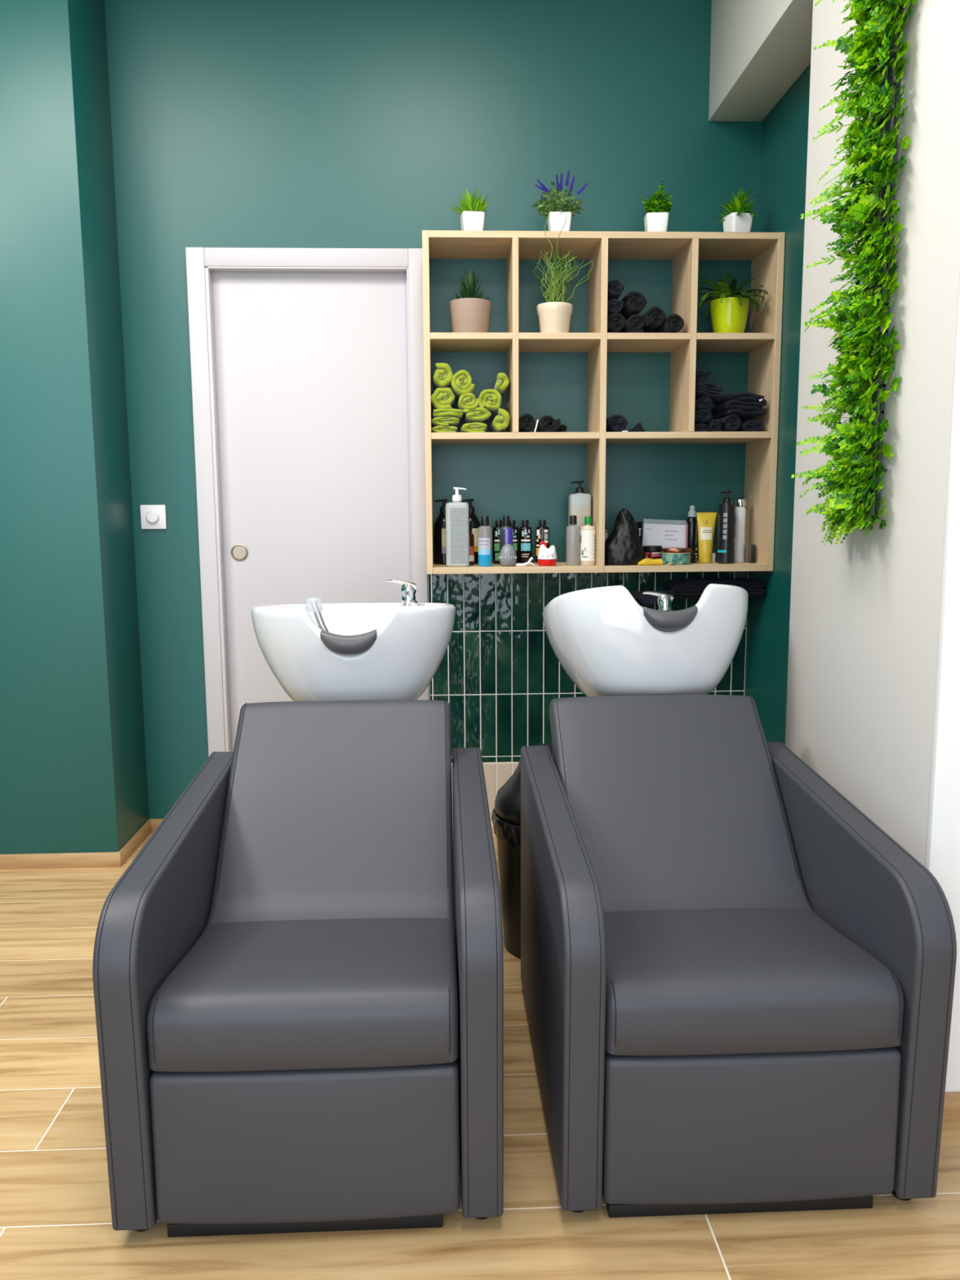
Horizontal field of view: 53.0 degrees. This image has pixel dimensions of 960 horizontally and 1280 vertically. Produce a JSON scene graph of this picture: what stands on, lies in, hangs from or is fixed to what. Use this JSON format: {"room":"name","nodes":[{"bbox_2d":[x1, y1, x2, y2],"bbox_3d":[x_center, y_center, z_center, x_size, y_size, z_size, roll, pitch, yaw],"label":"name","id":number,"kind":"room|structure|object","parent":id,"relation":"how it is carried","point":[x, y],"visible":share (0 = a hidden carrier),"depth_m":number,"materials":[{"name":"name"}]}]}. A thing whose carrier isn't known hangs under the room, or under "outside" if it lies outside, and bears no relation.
{"room":"salon","nodes":[
{"label":"salon","id":0,"kind":"room"},
{"bbox_2d":[0,0,149,853],"bbox_3d":[-2.198,-0.752,3.232,1.887,3.060,0.355,-1,8,-2],"label":"wall pillar","id":1,"kind":"structure","parent":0,"point":[73,775],"depth_m":3.15,"materials":[{"name":"teal paint"}]},
{"bbox_2d":[0,852,121,869],"bbox_3d":[-2.177,0.763,3.256,1.895,0.052,0.008,-1,8,-2],"label":"baseboard","id":2,"kind":"structure","parent":1,"relation":"attached to","point":[81,860],"depth_m":3.28,"materials":[{"name":"brown wood"}]},
{"bbox_2d":[104,0,762,818],"bbox_3d":[-0.132,-0.808,3.551,2.468,3.060,0.120,-1,8,-2],"label":"wall","id":3,"kind":"structure","parent":0,"point":[235,123],"depth_m":3.38,"materials":[{"name":"teal paint"}]},
{"bbox_2d":[118,819,151,865],"bbox_3d":[-1.242,0.728,3.470,0.008,0.052,0.347,-1,8,-2],"label":"baseboard","id":4,"kind":"structure","parent":3,"relation":"attached to","point":[144,831],"depth_m":3.46,"materials":[{"name":"brown wood"}]},
{"bbox_2d":[140,504,166,528],"bbox_3d":[-1.185,-0.445,3.484,0.090,0.087,0.022,-1,8,-2],"label":"wall switch","id":5,"kind":"object","parent":3,"relation":"attached to","point":[153,517],"visible":1,"depth_m":3.48,"materials":[{"name":"white plastic"}]},
{"bbox_2d":[185,247,429,755],"bbox_3d":[-0.610,-0.332,3.559,0.828,2.119,0.092,-1,8,-2],"label":"door","id":6,"kind":"structure","parent":3,"relation":"in","point":[308,382],"depth_m":3.51,"materials":[{"name":"grey paint"}]},
{"bbox_2d":[427,571,748,826],"bbox_3d":[0.409,0.215,3.647,1.200,1.000,0.010,-1,8,-2],"label":"tiles","id":7,"kind":"structure","parent":3,"relation":"attached to","point":[500,673],"depth_m":3.61,"materials":[{"name":"green tile"}]},
{"bbox_2d":[422,230,785,573],"bbox_3d":[0.408,-0.806,3.372,1.200,1.121,0.280,-1,8,-2],"label":"wall shelf","id":8,"kind":"object","parent":3,"relation":"attached to","point":[766,250],"visible":0.94,"depth_m":3.28,"materials":[{"name":"brown wood"}]},
{"bbox_2d":[433,498,447,564],"bbox_3d":[-0.129,-0.392,3.476,0.075,0.233,0.076,-1,8,-2],"label":"pump bottle","id":9,"kind":"object","parent":8,"relation":"on","point":[439,529],"visible":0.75,"depth_m":3.45,"materials":[{"name":"black plastic"}]},
{"bbox_2d":[431,425,457,432],"bbox_3d":[-0.124,-0.724,3.341,0.090,0.025,0.213,-1,8,-2],"label":"rolled towel","id":10,"kind":"object","parent":8,"relation":"on","point":[441,428],"visible":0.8,"depth_m":3.24,"materials":[{"name":"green fabric"}]},
{"bbox_2d":[431,416,459,426],"bbox_3d":[-0.120,-0.751,3.337,0.095,0.032,0.213,-1,8,-2],"label":"rolled towel","id":11,"kind":"object","parent":10,"relation":"on","point":[442,420],"visible":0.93,"depth_m":3.24,"materials":[{"name":"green fabric"}]},
{"bbox_2d":[432,408,462,420],"bbox_3d":[-0.112,-0.779,3.326,0.102,0.027,0.204,-1,8,-2],"label":"folded towel","id":12,"kind":"object","parent":11,"relation":"on","point":[457,413],"visible":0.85,"depth_m":3.23,"materials":[{"name":"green fabric"}]},
{"bbox_2d":[431,387,454,408],"bbox_3d":[-0.130,-0.824,3.326,0.084,0.071,0.213,-1,8,-2],"label":"rolled towel","id":13,"kind":"object","parent":12,"relation":"on","point":[442,397],"visible":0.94,"depth_m":3.23,"materials":[{"name":"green fabric"}]},
{"bbox_2d":[433,363,453,388],"bbox_3d":[-0.127,-0.901,3.316,0.067,0.076,0.212,-1,8,-2],"label":"rolled towel","id":14,"kind":"object","parent":13,"relation":"on","point":[443,375],"visible":0.95,"depth_m":3.22,"materials":[{"name":"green fabric"}]},
{"bbox_2d":[445,487,469,566],"bbox_3d":[-0.078,-0.391,3.322,0.081,0.272,0.052,-1,8,-2],"label":"pump bottle","id":15,"kind":"object","parent":8,"relation":"on","point":[457,513],"visible":1,"depth_m":3.30,"materials":[{"name":"grey plastic"}]},
{"bbox_2d":[449,507,467,563],"bbox_3d":[-0.072,-0.358,3.301,0.060,0.190,0.001,-1,8,-2],"label":"print","id":16,"kind":"object","parent":15,"relation":"attached to","point":[458,516],"depth_m":3.30},
{"bbox_2d":[449,186,489,231],"bbox_3d":[-0.032,-1.429,3.223,0.163,0.160,0.170,-2,8,-9],"label":"potted grass","id":17,"kind":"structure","parent":8,"relation":"on","point":[472,214],"depth_m":3.19,"materials":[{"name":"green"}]},
{"bbox_2d":[460,210,484,231],"bbox_3d":[-0.025,-1.388,3.229,0.077,0.076,0.077,-2,8,-9],"label":"pot","id":18,"kind":"object","parent":17,"relation":"on","point":[469,220],"depth_m":3.19,"materials":[{"name":"white ceramic"}]},
{"bbox_2d":[449,268,490,332],"bbox_3d":[-0.034,-1.145,3.262,0.141,0.229,0.140,-1,8,-2],"label":"potted succulent","id":19,"kind":"object","parent":8,"relation":"on","point":[468,313],"visible":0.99,"depth_m":3.22,"materials":[{"name":"beige ceramic"}]},
{"bbox_2d":[449,297,490,332],"bbox_3d":[-0.033,-1.088,3.269,0.140,0.115,0.140,-1,8,-2],"label":"pot","id":20,"kind":"object","parent":19,"relation":"on","point":[467,314],"depth_m":3.21,"materials":[{"name":"beige ceramic"}]},
{"bbox_2d":[462,498,480,564],"bbox_3d":[-0.034,-0.393,3.480,0.075,0.233,0.076,-1,8,-2],"label":"pump bottle","id":21,"kind":"object","parent":8,"relation":"on","point":[476,524],"visible":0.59,"depth_m":3.46,"materials":[{"name":"black plastic"}]},
{"bbox_2d":[471,528,478,551],"bbox_3d":[-0.010,-0.359,3.458,0.042,0.084,0.006,-7,10,-41],"label":"print","id":22,"kind":"object","parent":21,"relation":"attached to","point":[474,531],"depth_m":3.45,"materials":[{"name":"beige"}]},
{"bbox_2d":[469,520,474,565],"bbox_3d":[-0.039,-0.343,3.401,0.036,0.156,0.037,-1,8,-2],"label":"bottle","id":23,"kind":"object","parent":8,"relation":"on","point":[471,535],"visible":0.48,"depth_m":3.39,"materials":[{"name":"brown plastic"}]},
{"bbox_2d":[459,422,487,432],"bbox_3d":[-0.024,-0.729,3.344,0.088,0.038,0.213,-1,8,-2],"label":"rolled towel","id":24,"kind":"object","parent":8,"relation":"on","point":[477,427],"visible":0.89,"depth_m":3.25,"materials":[{"name":"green fabric"}]},
{"bbox_2d":[462,407,491,422],"bbox_3d":[-0.016,-0.776,3.338,0.101,0.041,0.212,-1,8,-2],"label":"rolled towel","id":25,"kind":"object","parent":24,"relation":"on","point":[480,415],"visible":0.98,"depth_m":3.24,"materials":[{"name":"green fabric"}]},
{"bbox_2d":[457,392,479,410],"bbox_3d":[-0.041,-0.817,3.332,0.073,0.055,0.213,-1,8,-2],"label":"rolled towel","id":26,"kind":"object","parent":25,"relation":"on","point":[466,401],"visible":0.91,"depth_m":3.23,"materials":[{"name":"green fabric"}]},
{"bbox_2d":[450,369,475,399],"bbox_3d":[-0.061,-0.878,3.322,0.081,0.080,0.213,-1,8,-2],"label":"rolled towel","id":27,"kind":"object","parent":26,"relation":"on","point":[460,384],"visible":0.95,"depth_m":3.23,"materials":[{"name":"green fabric"}]},
{"bbox_2d":[477,389,501,414],"bbox_3d":[0.029,-0.824,3.333,0.079,0.066,0.212,-1,8,-2],"label":"rolled towel","id":28,"kind":"object","parent":25,"relation":"on","point":[489,399],"visible":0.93,"depth_m":3.24,"materials":[{"name":"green fabric"}]},
{"bbox_2d":[493,372,509,395],"bbox_3d":[0.074,-0.887,3.337,0.044,0.057,0.163,-1,8,-2],"label":"rolled towel","id":29,"kind":"object","parent":28,"relation":"on","point":[502,380],"visible":0.98,"depth_m":3.26,"materials":[{"name":"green fabric"}]},
{"bbox_2d":[478,515,492,566],"bbox_3d":[0.018,-0.343,3.333,0.049,0.172,0.050,-1,8,-2],"label":"bottle","id":30,"kind":"object","parent":8,"relation":"on","point":[485,531],"visible":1,"depth_m":3.31,"materials":[{"name":"grey plastic"}]},
{"bbox_2d":[478,537,489,555],"bbox_3d":[0.013,-0.323,3.317,0.043,0.058,0.012,2,8,15],"label":"print","id":31,"kind":"object","parent":30,"relation":"on","point":[483,543],"depth_m":3.31,"materials":[{"name":"grey paper"}]},
{"bbox_2d":[492,520,502,564],"bbox_3d":[0.068,-0.355,3.481,0.046,0.156,0.047,-1,8,-2],"label":"shampoo bottle","id":32,"kind":"object","parent":8,"relation":"on","point":[495,531],"visible":0.69,"depth_m":3.46,"materials":[{"name":"black plastic"}]},
{"bbox_2d":[494,528,499,560],"bbox_3d":[0.069,-0.342,3.463,0.035,0.112,0.008,-1,8,-2],"label":"print","id":33,"kind":"object","parent":32,"relation":"attached to","point":[496,531],"depth_m":3.46,"materials":[{"name":"green"}]},
{"bbox_2d":[489,408,510,432],"bbox_3d":[0.068,-0.759,3.344,0.057,0.072,0.212,-1,8,-2],"label":"rolled towel","id":34,"kind":"object","parent":8,"relation":"on","point":[500,422],"visible":0.99,"depth_m":3.25,"materials":[{"name":"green fabric"}]},
{"bbox_2d":[499,515,512,564],"bbox_3d":[0.093,-0.353,3.410,0.046,0.172,0.047,-1,8,-2],"label":"shampoo bottle","id":35,"kind":"object","parent":8,"relation":"on","point":[505,531],"visible":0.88,"depth_m":3.39,"materials":[{"name":"purple plastic"}]},
{"bbox_2d":[498,543,516,566],"bbox_3d":[0.097,-0.295,3.336,0.063,0.078,0.063,-1,8,-2],"label":"brush","id":36,"kind":"object","parent":8,"relation":"on","point":[508,557],"visible":1,"depth_m":3.31,"materials":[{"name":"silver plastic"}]},
{"bbox_2d":[508,520,518,564],"bbox_3d":[0.116,-0.355,3.483,0.046,0.156,0.047,-1,8,-2],"label":"shampoo bottle","id":37,"kind":"object","parent":8,"relation":"on","point":[512,522],"visible":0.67,"depth_m":3.46,"materials":[{"name":"black"}]},
{"bbox_2d":[519,520,531,563],"bbox_3d":[0.164,-0.356,3.485,0.046,0.156,0.047,-1,8,-2],"label":"shampoo bottle","id":38,"kind":"object","parent":8,"relation":"on","point":[525,531],"visible":0.94,"depth_m":3.47,"materials":[{"name":"black plastic"}]},
{"bbox_2d":[520,528,530,556],"bbox_3d":[0.165,-0.349,3.466,0.035,0.100,0.008,-1,8,-2],"label":"print","id":39,"kind":"object","parent":38,"relation":"attached to","point":[525,533],"depth_m":3.47,"materials":[{"name":"teal"}]},
{"bbox_2d":[518,413,534,431],"bbox_3d":[0.152,-0.749,3.349,0.059,0.055,0.213,-1,8,-2],"label":"rolled towel","id":40,"kind":"object","parent":8,"relation":"on","point":[526,421],"visible":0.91,"depth_m":3.25,"materials":[{"name":"black fabric"}]},
{"bbox_2d":[535,520,549,563],"bbox_3d":[0.227,-0.357,3.488,0.050,0.156,0.050,-1,8,-2],"label":"shampoo bottle","id":41,"kind":"object","parent":8,"relation":"on","point":[542,532],"visible":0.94,"depth_m":3.47,"materials":[{"name":"black plastic"}]},
{"bbox_2d":[536,529,547,555],"bbox_3d":[0.229,-0.353,3.473,0.050,0.097,0.020,-2,8,-9],"label":"print","id":42,"kind":"object","parent":41,"relation":"attached to","point":[541,535],"depth_m":3.46,"materials":[{"name":"orange"}]},
{"bbox_2d":[537,541,556,565],"bbox_3d":[0.234,-0.302,3.345,0.068,0.086,0.068,-1,8,-2],"label":"timer","id":43,"kind":"object","parent":8,"relation":"on","point":[546,556],"visible":1,"depth_m":3.32,"materials":[{"name":"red plastic"}]},
{"bbox_2d":[533,415,560,431],"bbox_3d":[0.224,-0.744,3.352,0.092,0.058,0.215,-1,8,-2],"label":"rolled towel","id":44,"kind":"object","parent":8,"relation":"on","point":[547,423],"visible":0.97,"depth_m":3.26,"materials":[{"name":"black fabric"}]},
{"bbox_2d":[525,215,593,332],"bbox_3d":[0.281,-1.214,3.230,0.209,0.370,0.161,-4,8,-23],"label":"grass","id":45,"kind":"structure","parent":8,"relation":"on","point":[554,315],"depth_m":3.22,"materials":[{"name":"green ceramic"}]},
{"bbox_2d":[531,171,587,231],"bbox_3d":[0.268,-1.459,3.233,0.173,0.211,0.138,-6,10,-37],"label":"lavender","id":46,"kind":"object","parent":8,"relation":"on","point":[557,210],"visible":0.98,"depth_m":3.21,"materials":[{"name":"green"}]},
{"bbox_2d":[547,211,571,231],"bbox_3d":[0.268,-1.391,3.241,0.077,0.076,0.077,-1,8,-2],"label":"pot","id":47,"kind":"object","parent":46,"relation":"on","point":[556,220],"depth_m":3.20,"materials":[{"name":"white ceramic"}]},
{"bbox_2d":[565,515,580,565],"bbox_3d":[0.325,-0.347,3.352,0.049,0.172,0.049,-1,8,-2],"label":"bottle","id":48,"kind":"object","parent":8,"relation":"on","point":[573,531],"visible":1,"depth_m":3.33,"materials":[{"name":"grey plastic"}]},
{"bbox_2d":[568,480,591,564],"bbox_3d":[0.355,-0.419,3.428,0.077,0.294,0.060,-1,8,-2],"label":"pump bottle","id":49,"kind":"object","parent":8,"relation":"on","point":[579,503],"visible":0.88,"depth_m":3.39,"materials":[{"name":"beige plastic"}]},
{"bbox_2d":[580,516,595,565],"bbox_3d":[0.376,-0.346,3.354,0.054,0.169,0.054,-1,8,-2],"label":"bottle","id":50,"kind":"object","parent":8,"relation":"on","point":[588,532],"visible":1,"depth_m":3.33,"materials":[{"name":"beige plastic"}]},
{"bbox_2d":[580,529,595,560],"bbox_3d":[0.377,-0.329,3.342,0.054,0.106,0.024,-1,8,-2],"label":"print","id":51,"kind":"object","parent":50,"relation":"attached to","point":[588,537],"depth_m":3.34,"materials":[{"name":"white"}]},
{"bbox_2d":[605,414,627,431],"bbox_3d":[0.463,-0.747,3.341,0.068,0.058,0.176,-1,8,-2],"label":"rolled towel","id":52,"kind":"object","parent":8,"relation":"on","point":[615,423],"visible":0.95,"depth_m":3.26,"materials":[{"name":"black fabric"}]},
{"bbox_2d":[607,312,626,333],"bbox_3d":[0.451,-1.076,3.316,0.069,0.060,0.213,-1,8,-2],"label":"rolled towel","id":53,"kind":"object","parent":8,"relation":"on","point":[616,322],"visible":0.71,"depth_m":3.22,"materials":[{"name":"black fabric"}]},
{"bbox_2d":[607,298,624,317],"bbox_3d":[0.449,-1.129,3.309,0.057,0.048,0.212,-1,8,-2],"label":"rolled towel","id":54,"kind":"object","parent":53,"relation":"on","point":[614,305],"visible":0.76,"depth_m":3.21,"materials":[{"name":"black fabric"}]},
{"bbox_2d":[607,279,624,302],"bbox_3d":[0.447,-1.188,3.301,0.059,0.052,0.213,-1,8,-2],"label":"rolled towel","id":55,"kind":"object","parent":54,"relation":"on","point":[615,287],"visible":0.68,"depth_m":3.21,"materials":[{"name":"black fabric"}]},
{"bbox_2d":[604,508,644,565],"bbox_3d":[0.503,-0.362,3.373,0.150,0.197,0.110,-1,8,-2],"label":"cloth bag","id":56,"kind":"object","parent":8,"relation":"on","point":[623,547],"visible":0.92,"depth_m":3.34,"materials":[{"name":"black fabric"}]},
{"bbox_2d":[618,314,644,333],"bbox_3d":[0.517,-1.070,3.320,0.064,0.067,0.213,-1,8,-2],"label":"rolled towel","id":57,"kind":"object","parent":8,"relation":"on","point":[635,322],"visible":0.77,"depth_m":3.22,"materials":[{"name":"black fabric"}]},
{"bbox_2d":[618,291,646,319],"bbox_3d":[0.517,-1.144,3.310,0.071,0.065,0.213,-1,8,-2],"label":"rolled towel","id":58,"kind":"object","parent":57,"relation":"on","point":[634,302],"visible":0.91,"depth_m":3.21,"materials":[{"name":"black fabric"}]},
{"bbox_2d":[643,545,662,559],"bbox_3d":[0.620,-0.308,3.459,0.068,0.062,0.068,-1,8,-2],"label":"jar","id":59,"kind":"object","parent":8,"relation":"on","point":[653,552],"visible":0.7,"depth_m":3.43,"materials":[{"name":"red"}]},
{"bbox_2d":[641,306,666,333],"bbox_3d":[0.583,-1.098,3.319,0.071,0.063,0.213,-1,8,-2],"label":"rolled towel","id":60,"kind":"object","parent":8,"relation":"on","point":[655,317],"visible":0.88,"depth_m":3.22,"materials":[{"name":"black fabric"}]},
{"bbox_2d":[639,180,674,231],"bbox_3d":[0.600,-1.451,3.246,0.105,0.189,0.104,7,11,43],"label":"boxwood","id":61,"kind":"object","parent":8,"relation":"on","point":[657,208],"visible":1,"depth_m":3.22,"materials":[{"name":"white"}]},
{"bbox_2d":[644,212,669,231],"bbox_3d":[0.596,-1.395,3.254,0.077,0.076,0.077,0,8,1],"label":"pot","id":62,"kind":"object","parent":61,"relation":"on","point":[653,221],"depth_m":3.22,"materials":[{"name":"white ceramic"}]},
{"bbox_2d":[642,523,686,549],"bbox_3d":[0.676,-0.365,3.514,0.172,0.156,0.040,-1,8,-2],"label":"card holder","id":63,"kind":"object","parent":8,"relation":"on","point":[666,535],"visible":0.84,"depth_m":3.51,"materials":[{"name":"white paper"}]},
{"bbox_2d":[653,313,684,333],"bbox_3d":[0.649,-1.075,3.325,0.064,0.064,0.213,-1,8,-2],"label":"rolled towel","id":64,"kind":"object","parent":8,"relation":"on","point":[673,323],"visible":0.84,"depth_m":3.23,"materials":[{"name":"black fabric"}]},
{"bbox_2d":[661,546,691,564],"bbox_3d":[0.692,-0.297,3.395,0.103,0.058,0.103,-1,8,-2],"label":"round tin","id":65,"kind":"object","parent":8,"relation":"on","point":[677,555],"visible":0.94,"depth_m":3.35,"materials":[{"name":"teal metal"}]},
{"bbox_2d":[685,516,697,563],"bbox_3d":[0.761,-0.381,3.459,0.040,0.205,0.041,-1,8,-2],"label":"spray bottle","id":66,"kind":"object","parent":8,"relation":"on","point":[691,530],"visible":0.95,"depth_m":3.45,"materials":[{"name":"black plastic"}]},
{"bbox_2d":[694,423,711,431],"bbox_3d":[0.754,-0.736,3.376,0.059,0.029,0.212,-1,8,-2],"label":"rolled towel","id":67,"kind":"object","parent":8,"relation":"on","point":[700,427],"visible":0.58,"depth_m":3.28,"materials":[{"name":"black fabric"}]},
{"bbox_2d":[694,409,711,424],"bbox_3d":[0.751,-0.777,3.370,0.065,0.039,0.213,-1,8,-2],"label":"rolled towel","id":68,"kind":"object","parent":67,"relation":"on","point":[700,415],"visible":0.6,"depth_m":3.27,"materials":[{"name":"black fabric"}]},
{"bbox_2d":[694,395,711,411],"bbox_3d":[0.754,-0.821,3.364,0.058,0.044,0.212,-1,8,-2],"label":"rolled towel","id":69,"kind":"object","parent":68,"relation":"on","point":[702,402],"visible":0.66,"depth_m":3.27,"materials":[{"name":"black fabric"}]},
{"bbox_2d":[695,382,723,400],"bbox_3d":[0.770,-0.861,3.352,0.099,0.053,0.204,-1,8,-2],"label":"folded towel","id":70,"kind":"object","parent":69,"relation":"on","point":[711,390],"visible":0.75,"depth_m":3.26,"materials":[{"name":"black fabric"}]},
{"bbox_2d":[696,512,716,563],"bbox_3d":[0.811,-0.367,3.454,0.055,0.180,0.049,6,10,38],"label":"tube","id":71,"kind":"object","parent":8,"relation":"on","point":[706,521],"visible":1,"depth_m":3.44,"materials":[{"name":"yellow plastic"}]},
{"bbox_2d":[699,520,711,539],"bbox_3d":[0.808,-0.393,3.435,0.040,0.069,0.012,-1,8,-2],"label":"print","id":72,"kind":"object","parent":71,"relation":"attached to","point":[705,526],"depth_m":3.44,"materials":[{"name":"beige"}]},
{"bbox_2d":[702,418,722,431],"bbox_3d":[0.802,-0.744,3.377,0.040,0.045,0.213,-1,8,-2],"label":"rolled towel","id":73,"kind":"object","parent":8,"relation":"on","point":[715,424],"visible":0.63,"depth_m":3.28,"materials":[{"name":"black fabric"}]},
{"bbox_2d":[716,490,735,563],"bbox_3d":[0.873,-0.400,3.409,0.060,0.256,0.059,-1,8,-2],"label":"pump bottle","id":74,"kind":"object","parent":8,"relation":"on","point":[726,511],"visible":1,"depth_m":3.39,"materials":[{"name":"black plastic"}]},
{"bbox_2d":[717,512,735,552],"bbox_3d":[0.874,-0.379,3.396,0.060,0.139,0.028,-1,8,-2],"label":"print","id":75,"kind":"object","parent":74,"relation":"attached to","point":[726,521],"depth_m":3.39,"materials":[{"name":"teal"}]},
{"bbox_2d":[719,413,741,431],"bbox_3d":[0.856,-0.756,3.378,0.064,0.055,0.212,-1,8,-2],"label":"rolled towel","id":76,"kind":"object","parent":8,"relation":"on","point":[730,423],"visible":0.7,"depth_m":3.28,"materials":[{"name":"black fabric"}]},
{"bbox_2d":[697,271,768,333],"bbox_3d":[0.852,-1.138,3.295,0.257,0.196,0.251,-1,8,-2],"label":"potted fern","id":77,"kind":"object","parent":8,"relation":"on","point":[729,311],"visible":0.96,"depth_m":3.26,"materials":[{"name":"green ceramic"}]},
{"bbox_2d":[710,297,749,333],"bbox_3d":[0.858,-1.103,3.310,0.130,0.122,0.130,-1,8,-2],"label":"pot","id":78,"kind":"object","parent":77,"relation":"on","point":[728,316],"depth_m":3.26,"materials":[{"name":"yellow ceramic"}]},
{"bbox_2d":[712,186,759,231],"bbox_3d":[0.875,-1.444,3.264,0.156,0.166,0.161,-2,8,-15],"label":"potted leafy plant","id":79,"kind":"object","parent":8,"relation":"on","point":[739,220],"visible":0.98,"depth_m":3.23,"materials":[{"name":"green plant"}]},
{"bbox_2d":[733,498,746,562],"bbox_3d":[0.935,-0.393,3.463,0.042,0.226,0.042,-1,8,-2],"label":"bottle","id":80,"kind":"object","parent":8,"relation":"on","point":[740,504],"visible":0.9,"depth_m":3.45,"materials":[{"name":"white plastic"}]},
{"bbox_2d":[732,420,764,431],"bbox_3d":[0.933,-0.743,3.382,0.076,0.039,0.212,-1,8,-2],"label":"rolled towel","id":81,"kind":"object","parent":8,"relation":"on","point":[754,425],"visible":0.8,"depth_m":3.29,"materials":[{"name":"black fabric"}]},
{"bbox_2d":[711,391,767,420],"bbox_3d":[0.905,-0.817,3.363,0.136,0.076,0.206,-1,8,-2],"label":"folded towel","id":82,"kind":"object","parent":81,"relation":"on","point":[746,406],"visible":0.99,"depth_m":3.27,"materials":[{"name":"black fabric"}]},
{"bbox_2d":[634,594,763,608],"bbox_3d":[0.767,-0.146,3.503,0.470,0.050,0.199,-1,8,-2],"label":"wall rack","id":83,"kind":"object","parent":3,"relation":"attached to","point":[677,597],"visible":0.22,"depth_m":3.41,"materials":[{"name":"black plastic"}]},
{"bbox_2d":[629,587,675,606],"bbox_3d":[0.604,-0.157,3.423,0.152,0.065,0.123,-1,8,-2],"label":"hanging towel","id":84,"kind":"object","parent":83,"relation":"hanging from","point":[647,600],"visible":0.67,"depth_m":3.37,"materials":[{"name":"black fabric"}]},
{"bbox_2d":[662,577,765,595],"bbox_3d":[0.842,-0.194,3.487,0.323,0.050,0.204,-1,8,-2],"label":"folded towel","id":85,"kind":"object","parent":83,"relation":"on","point":[691,586],"visible":0.79,"depth_m":3.40,"materials":[{"name":"black fabric"}]},
{"bbox_2d":[0,826,959,1279],"bbox_3d":[-0.363,1.159,0.656,5.300,0.050,6.365,-1,8,-2],"label":"floor","id":86,"kind":"structure","parent":0,"point":[55,1217],"depth_m":1.64,"materials":[{"name":"brown wood"}]},
{"bbox_2d":[92,699,503,1237],"bbox_3d":[-0.304,0.572,1.976,0.649,0.754,0.889,-1,8,-2],"label":"chair","id":87,"kind":"object","parent":86,"relation":"on","point":[298,974],"visible":1,"depth_m":1.59,"materials":[{"name":"grey leather"}]},
{"bbox_2d":[250,579,455,701],"bbox_3d":[-0.333,0.348,2.678,0.545,1.007,0.561,-1,8,-2],"label":"basin","id":88,"kind":"object","parent":86,"relation":"on","point":[314,651],"visible":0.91,"depth_m":2.42,"materials":[{"name":"white ceramic"}]},
{"bbox_2d":[400,584,417,605],"bbox_3d":[-0.207,-0.126,2.796,0.052,0.077,0.052,-1,3,-2],"label":"mixer tap","id":89,"kind":"object","parent":88,"relation":"on","point":[408,592],"depth_m":2.78,"materials":[{"name":"silver metal"}]},
{"bbox_2d":[491,743,553,958],"bbox_3d":[0.193,0.571,2.658,0.322,0.566,0.323,-1,8,-2],"label":"pedal bin","id":90,"kind":"object","parent":86,"relation":"on","point":[506,813],"visible":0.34,"depth_m":2.58,"materials":[{"name":"black plastic"}]},
{"bbox_2d":[542,583,748,696],"bbox_3d":[0.442,0.335,2.702,0.545,1.017,0.557,-1,8,-8],"label":"basin","id":91,"kind":"object","parent":86,"relation":"on","point":[608,644],"visible":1,"depth_m":2.43,"materials":[{"name":"white ceramic"}]},
{"bbox_2d":[657,595,672,610],"bbox_3d":[0.548,-0.095,2.847,0.052,0.077,0.052,-1,-9,-8],"label":"mixer tap","id":92,"kind":"object","parent":91,"relation":"on","point":[664,602],"depth_m":2.83,"materials":[{"name":"silver metal"}]},
{"bbox_2d":[520,694,956,1217],"bbox_3d":[0.442,0.562,2.014,0.649,0.754,0.889,-1,8,-2],"label":"chair","id":93,"kind":"object","parent":86,"relation":"on","point":[738,986],"visible":1,"depth_m":1.64,"materials":[{"name":"grey leather"}]},
{"bbox_2d":[536,302,573,332],"bbox_3d":[0.253,-1.081,3.257,0.122,0.100,0.122,-1,8,-2],"label":"pot","id":94,"kind":"object","parent":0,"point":[553,317],"depth_m":3.21,"materials":[{"name":"beige ceramic"}]},
{"bbox_2d":[744,63,810,745],"bbox_3d":[1.076,-0.738,2.985,0.100,3.060,1.120,-1,8,-2],"label":"wall","id":95,"kind":"structure","parent":0,"point":[784,129],"depth_m":3.23,"materials":[{"name":"teal paint"}]},
{"bbox_2d":[785,0,959,866],"bbox_3d":[1.000,-0.618,2.107,0.327,3.060,0.765,-1,8,-2],"label":"wall pillar","id":96,"kind":"structure","parent":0,"point":[864,616],"depth_m":1.97,"materials":[{"name":"white paint"}]},
{"bbox_2d":[791,0,917,546],"bbox_3d":[0.783,-0.932,1.995,0.126,1.475,0.287,-2,8,-11],"label":"hanging plant","id":97,"kind":"object","parent":96,"relation":"attached to","point":[876,26],"visible":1,"depth_m":1.98,"materials":[{"name":"green plant"}]},
{"bbox_2d":[924,280,959,1092],"bbox_3d":[1.538,-0.571,1.739,1.372,3.060,0.019,-1,8,-2],"label":"wall","id":98,"kind":"structure","parent":0,"point":[942,860],"depth_m":1.80,"materials":[{"name":"white paint"}]},
{"bbox_2d":[942,1091,959,1122],"bbox_3d":[1.548,0.917,1.929,1.372,0.060,0.008,-1,8,-2],"label":"baseboard","id":99,"kind":"structure","parent":98,"relation":"attached to","point":[951,1113],"depth_m":1.90,"materials":[{"name":"brown wood"}]},
{"bbox_3d":[-0.386,-1.959,0.317,5.300,0.100,6.190,-1,8,-2],"label":"ceiling","id":100,"kind":"structure","parent":0,"visible":0},
{"bbox_2d":[708,0,813,121],"bbox_3d":[0.921,-2.007,2.837,0.192,0.504,1.058,-1,8,-2],"label":"beam","id":101,"kind":"structure","parent":100,"relation":"attached to","point":[759,49],"depth_m":3.04,"materials":[{"name":"white paint"}]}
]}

